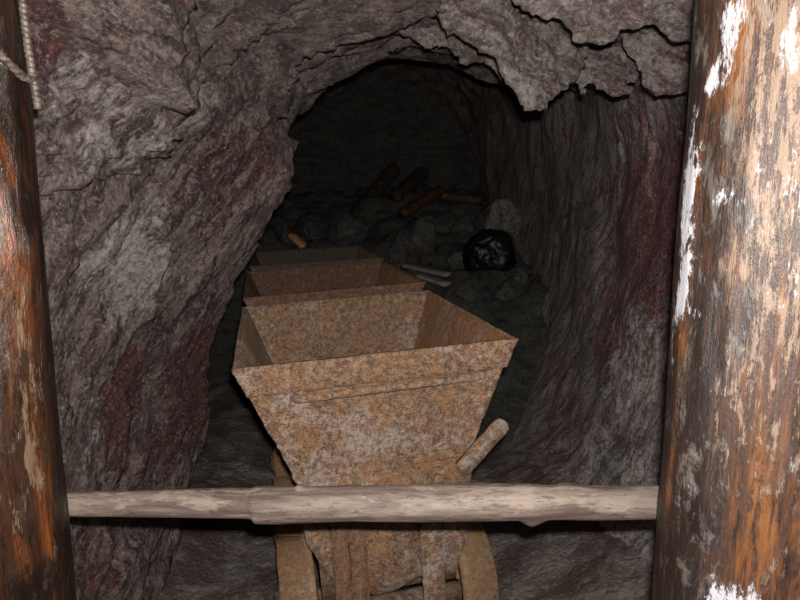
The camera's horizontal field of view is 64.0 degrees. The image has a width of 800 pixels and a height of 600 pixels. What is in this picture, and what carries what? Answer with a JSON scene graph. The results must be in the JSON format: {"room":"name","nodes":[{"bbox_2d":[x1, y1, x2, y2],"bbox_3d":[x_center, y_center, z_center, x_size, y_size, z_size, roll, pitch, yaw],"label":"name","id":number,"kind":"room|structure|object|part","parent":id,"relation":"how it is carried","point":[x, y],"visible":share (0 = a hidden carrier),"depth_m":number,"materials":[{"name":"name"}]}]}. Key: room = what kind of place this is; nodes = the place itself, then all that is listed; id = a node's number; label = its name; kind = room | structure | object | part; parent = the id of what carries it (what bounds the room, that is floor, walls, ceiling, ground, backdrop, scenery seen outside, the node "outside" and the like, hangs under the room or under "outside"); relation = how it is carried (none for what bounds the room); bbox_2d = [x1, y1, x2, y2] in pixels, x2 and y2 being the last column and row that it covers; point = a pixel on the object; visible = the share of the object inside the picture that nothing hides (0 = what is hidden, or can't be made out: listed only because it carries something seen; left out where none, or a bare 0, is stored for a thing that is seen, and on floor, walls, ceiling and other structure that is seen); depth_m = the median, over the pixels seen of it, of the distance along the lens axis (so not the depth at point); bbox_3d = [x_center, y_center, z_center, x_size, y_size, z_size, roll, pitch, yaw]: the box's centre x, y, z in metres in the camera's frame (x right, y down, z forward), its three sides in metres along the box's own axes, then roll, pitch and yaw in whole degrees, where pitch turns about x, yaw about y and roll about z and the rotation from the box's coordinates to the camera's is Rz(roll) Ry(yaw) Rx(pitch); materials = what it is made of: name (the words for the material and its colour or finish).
{"room":"underground passage","nodes":[
{"label":"underground passage","id":0,"kind":"room"},
{"bbox_2d":[29,20,293,599],"bbox_3d":[-1.155,-0.045,3.161,1.311,2.702,9.234,-1,9,-7],"label":"wall","id":1,"kind":"structure","parent":0,"point":[152,215],"depth_m":2.09,"materials":[{"name":"grey stone"}]},
{"bbox_2d":[27,0,693,153],"bbox_3d":[-0.122,-1.319,2.929,2.401,1.310,9.200,0,9,0],"label":"ceiling","id":2,"kind":"structure","parent":0,"point":[266,64],"depth_m":1.84,"materials":[{"name":"grey stone"}]},
{"bbox_2d":[286,76,474,195],"bbox_3d":[-0.300,-1.232,7.415,3.802,3.500,0.300,0,9,0],"label":"wall","id":3,"kind":"structure","parent":0,"point":[347,141],"depth_m":7.32,"materials":[{"name":"grey stone"}]},
{"bbox_2d":[157,375,653,599],"bbox_3d":[-0.325,0.961,3.241,3.550,0.401,9.100,0,9,0],"label":"floor","id":4,"kind":"structure","parent":0,"point":[215,558],"depth_m":2.92,"materials":[{"name":"stone"}]},
{"bbox_2d":[0,0,76,599],"bbox_3d":[-0.697,0.396,1.076,0.260,2.160,0.258,0,9,0],"label":"timber post","id":5,"kind":"object","parent":4,"relation":"on","point":[36,555],"visible":0.98,"depth_m":0.99,"materials":[{"name":"brown wood"}]},
{"bbox_2d":[0,51,34,82],"bbox_3d":[-0.666,-0.416,0.856,0.285,0.212,0.109,-4,10,-21],"label":"rope","id":6,"kind":"object","parent":5,"relation":"attached to","point":[4,59],"visible":1,"depth_m":0.93,"materials":[{"name":"fabric"}]},
{"bbox_2d":[18,0,42,109],"bbox_3d":[-0.564,-0.523,0.950,0.026,0.466,0.014,0,9,0],"label":"rope","id":7,"kind":"object","parent":5,"relation":"attached to","point":[23,7],"visible":0.99,"depth_m":0.97,"materials":[{"name":"fabric"}]},
{"bbox_2d":[249,245,383,271],"bbox_3d":[-0.627,0.238,4.656,0.855,1.184,1.087,-2,9,-12],"label":"cart","id":8,"kind":"object","parent":4,"relation":"on","point":[283,259],"visible":0.16,"depth_m":5.03,"materials":[{"name":"brown metal"}]},
{"bbox_2d":[243,260,425,476],"bbox_3d":[-0.400,0.431,3.565,0.864,1.192,1.087,-2,9,-12],"label":"cart","id":9,"kind":"object","parent":4,"relation":"on","point":[326,282],"visible":0.26,"depth_m":3.91,"materials":[{"name":"brown metal"}]},
{"bbox_2d":[246,262,420,296],"bbox_3d":[-0.392,0.116,3.525,0.842,0.499,1.045,-5,10,-12],"label":"tub","id":10,"kind":"object","parent":9,"relation":"in","point":[362,279],"depth_m":3.93,"materials":[{"name":"brown metal"}]},
{"bbox_2d":[231,290,517,599],"bbox_3d":[-0.160,0.636,2.470,0.863,1.191,1.087,-2,9,-12],"label":"cart","id":11,"kind":"object","parent":4,"relation":"on","point":[398,388],"visible":0.93,"depth_m":2.04,"materials":[{"name":"brown metal"}]},
{"bbox_3d":[-0.318,0.856,2.480,0.052,0.112,0.861,-5,10,-11],"label":"sill","id":12,"kind":"part","parent":11,"relation":"part of","materials":[{"name":"brown metal"}]},
{"bbox_2d":[237,292,510,485],"bbox_3d":[-0.152,0.321,2.430,0.842,0.499,1.045,-5,10,-11],"label":"tub","id":13,"kind":"object","parent":11,"relation":"in","point":[286,352],"depth_m":2.00,"materials":[{"name":"brown metal"}]},
{"bbox_3d":[-0.026,0.255,1.906,0.598,0.037,0.059,-5,10,-11],"label":"handle","id":14,"kind":"part","parent":11,"relation":"part of","materials":[{"name":"brown metal"}]},
{"bbox_3d":[-0.028,0.802,2.074,0.198,0.312,0.012,-5,10,-11],"label":"plate","id":15,"kind":"part","parent":11,"relation":"part of","materials":[{"name":"brown metal"}]},
{"bbox_3d":[0.073,0.820,2.559,0.052,0.112,0.861,-5,10,-11],"label":"sill","id":16,"kind":"part","parent":11,"relation":"part of","materials":[{"name":"brown metal"}]},
{"bbox_3d":[0.263,0.471,2.052,0.178,0.174,0.020,-5,10,-11],"label":"lever","id":17,"kind":"part","parent":11,"relation":"part of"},
{"bbox_2d":[207,183,546,456],"bbox_3d":[-0.415,-0.067,5.584,3.070,1.995,4.250,0,9,0],"label":"rubble heap","id":18,"kind":"object","parent":4,"relation":"on","point":[522,318],"visible":0.24,"depth_m":5.50,"materials":[{"name":"grey stone"}]},
{"bbox_2d":[281,223,292,242],"bbox_3d":[-1.012,-0.560,5.739,0.115,0.260,0.158,-4,10,-22],"label":"boulder","id":19,"kind":"object","parent":18,"relation":"on","point":[285,232],"visible":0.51,"depth_m":5.69,"materials":[{"name":"stone"}]},
{"bbox_2d":[288,233,306,248],"bbox_3d":[-0.898,-0.516,5.601,0.199,0.136,0.087,8,12,42],"label":"stub","id":20,"kind":"object","parent":18,"relation":"on","point":[294,238],"visible":1,"depth_m":5.57,"materials":[{"name":"brown wood"}]},
{"bbox_2d":[300,221,325,239],"bbox_3d":[-0.803,-0.635,6.049,0.278,0.232,0.245,9,13,44],"label":"boulder","id":21,"kind":"object","parent":18,"relation":"on","point":[311,230],"visible":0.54,"depth_m":5.95,"materials":[{"name":"stone"}]},
{"bbox_2d":[325,209,368,246],"bbox_3d":[-0.481,-0.638,5.822,0.420,0.370,0.709,0,9,0],"label":"boulder","id":22,"kind":"object","parent":18,"relation":"on","point":[344,229],"visible":0.88,"depth_m":5.54,"materials":[{"name":"stone"}]},
{"bbox_2d":[349,163,399,216],"bbox_3d":[-0.281,-1.051,6.413,0.171,0.648,0.748,8,12,41],"label":"broken timber","id":23,"kind":"object","parent":18,"relation":"on","point":[390,172],"visible":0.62,"depth_m":6.42,"materials":[{"name":"brown wood"}]},
{"bbox_2d":[387,227,411,268],"bbox_3d":[0.025,-0.396,5.368,0.236,0.433,0.201,-6,11,-32],"label":"boulder","id":24,"kind":"object","parent":18,"relation":"on","point":[398,251],"visible":0.62,"depth_m":5.30,"materials":[{"name":"stone"}]},
{"bbox_2d":[387,167,428,203],"bbox_3d":[0.090,-1.153,6.424,0.158,0.384,0.601,6,11,33],"label":"broken timber","id":25,"kind":"object","parent":18,"relation":"on","point":[418,176],"visible":0.97,"depth_m":6.35,"materials":[{"name":"brown wood"}]},
{"bbox_2d":[405,248,420,263],"bbox_3d":[0.098,-0.337,5.061,0.092,0.154,0.149,-9,13,-44],"label":"boulder","id":26,"kind":"object","parent":18,"relation":"on","point":[413,256],"visible":0.86,"depth_m":5.03,"materials":[{"name":"brown stone"}]},
{"bbox_2d":[397,186,445,217],"bbox_3d":[0.204,-0.939,6.098,0.578,0.313,0.111,-8,12,-42],"label":"broken timber","id":27,"kind":"object","parent":18,"relation":"on","point":[418,203],"visible":0.98,"depth_m":6.04,"materials":[{"name":"brown wood"}]},
{"bbox_2d":[410,215,434,254],"bbox_3d":[0.184,-0.493,5.304,0.205,0.424,0.249,0,9,0],"label":"boulder","id":28,"kind":"object","parent":18,"relation":"on","point":[423,235],"visible":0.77,"depth_m":5.21,"materials":[{"name":"stone"}]},
{"bbox_2d":[401,263,452,276],"bbox_3d":[0.210,-0.227,4.844,0.135,0.069,0.457,-8,12,-43],"label":"plank","id":29,"kind":"object","parent":18,"relation":"on","point":[425,269],"visible":0.97,"depth_m":4.79,"materials":[{"name":"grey wood"}]},
{"bbox_2d":[416,274,452,286],"bbox_3d":[0.250,-0.145,4.646,0.115,0.069,0.290,-7,12,-39],"label":"plank","id":30,"kind":"object","parent":18,"relation":"on","point":[426,277],"visible":0.98,"depth_m":4.59,"materials":[{"name":"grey wood"}]},
{"bbox_2d":[445,286,454,293],"bbox_3d":[0.341,-0.065,4.441,0.064,0.071,0.070,-9,12,-43],"label":"boulder","id":31,"kind":"object","parent":18,"relation":"on","point":[449,289],"visible":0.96,"depth_m":4.42,"materials":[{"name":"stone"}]},
{"bbox_2d":[445,248,465,269],"bbox_3d":[0.452,-0.296,5.075,0.188,0.228,0.261,0,9,0],"label":"boulder","id":32,"kind":"object","parent":18,"relation":"on","point":[454,260],"visible":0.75,"depth_m":4.98,"materials":[{"name":"stone"}]},
{"bbox_2d":[439,192,482,204],"bbox_3d":[0.588,-0.975,6.133,0.423,0.127,0.108,1,9,3],"label":"broken timber","id":33,"kind":"object","parent":18,"relation":"on","point":[447,196],"visible":1,"depth_m":6.09,"materials":[{"name":"brown wood"}]},
{"bbox_2d":[450,211,476,232],"bbox_3d":[0.567,-0.689,5.767,0.241,0.226,0.238,3,10,21],"label":"boulder","id":34,"kind":"object","parent":18,"relation":"on","point":[468,222],"visible":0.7,"depth_m":5.69,"materials":[{"name":"stone"}]},
{"bbox_2d":[456,280,484,301],"bbox_3d":[0.497,-0.054,4.484,0.184,0.177,0.177,-6,11,-31],"label":"boulder","id":35,"kind":"object","parent":18,"relation":"on","point":[468,291],"visible":0.94,"depth_m":4.43,"materials":[{"name":"stone"}]},
{"bbox_2d":[462,228,515,271],"bbox_3d":[0.686,-0.366,4.929,0.415,0.371,0.325,0,9,0],"label":"plastic sack","id":36,"kind":"object","parent":18,"relation":"on","point":[488,249],"visible":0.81,"depth_m":4.81,"materials":[{"name":"black plastic"}]},
{"bbox_2d":[483,198,522,237],"bbox_3d":[0.828,-0.654,5.176,0.334,0.334,0.268,0,9,0],"label":"boulder","id":37,"kind":"object","parent":18,"relation":"on","point":[501,214],"visible":0.8,"depth_m":5.07,"materials":[{"name":"stone"}]},
{"bbox_2d":[493,276,520,299],"bbox_3d":[0.783,-0.056,4.660,0.189,0.224,0.305,6,11,31],"label":"boulder","id":38,"kind":"object","parent":18,"relation":"on","point":[509,289],"visible":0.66,"depth_m":4.58,"materials":[{"name":"stone"}]},
{"bbox_2d":[511,265,527,285],"bbox_3d":[0.883,-0.164,4.760,0.145,0.187,0.166,0,9,0],"label":"boulder","id":39,"kind":"object","parent":18,"relation":"on","point":[520,274],"visible":0.67,"depth_m":4.71,"materials":[{"name":"stone"}]},
{"bbox_2d":[651,0,799,599],"bbox_3d":[0.590,0.347,1.067,0.302,2.260,0.302,0,9,0],"label":"timber post","id":40,"kind":"object","parent":4,"relation":"on","point":[728,526],"visible":1,"depth_m":0.93,"materials":[{"name":"brown wood"}]},
{"bbox_2d":[67,482,659,526],"bbox_3d":[-0.050,0.408,1.268,1.221,0.090,0.080,0,9,0],"label":"pole","id":41,"kind":"object","parent":40,"relation":"attached to","point":[532,505],"visible":0.99,"depth_m":1.24,"materials":[{"name":"brown wood"}]},
{"bbox_2d":[467,79,688,565],"bbox_3d":[0.861,0.008,3.136,0.583,2.600,9.210,0,9,-2],"label":"wall","id":42,"kind":"structure","parent":0,"point":[593,180],"depth_m":3.30,"materials":[{"name":"stone"}]}
]}

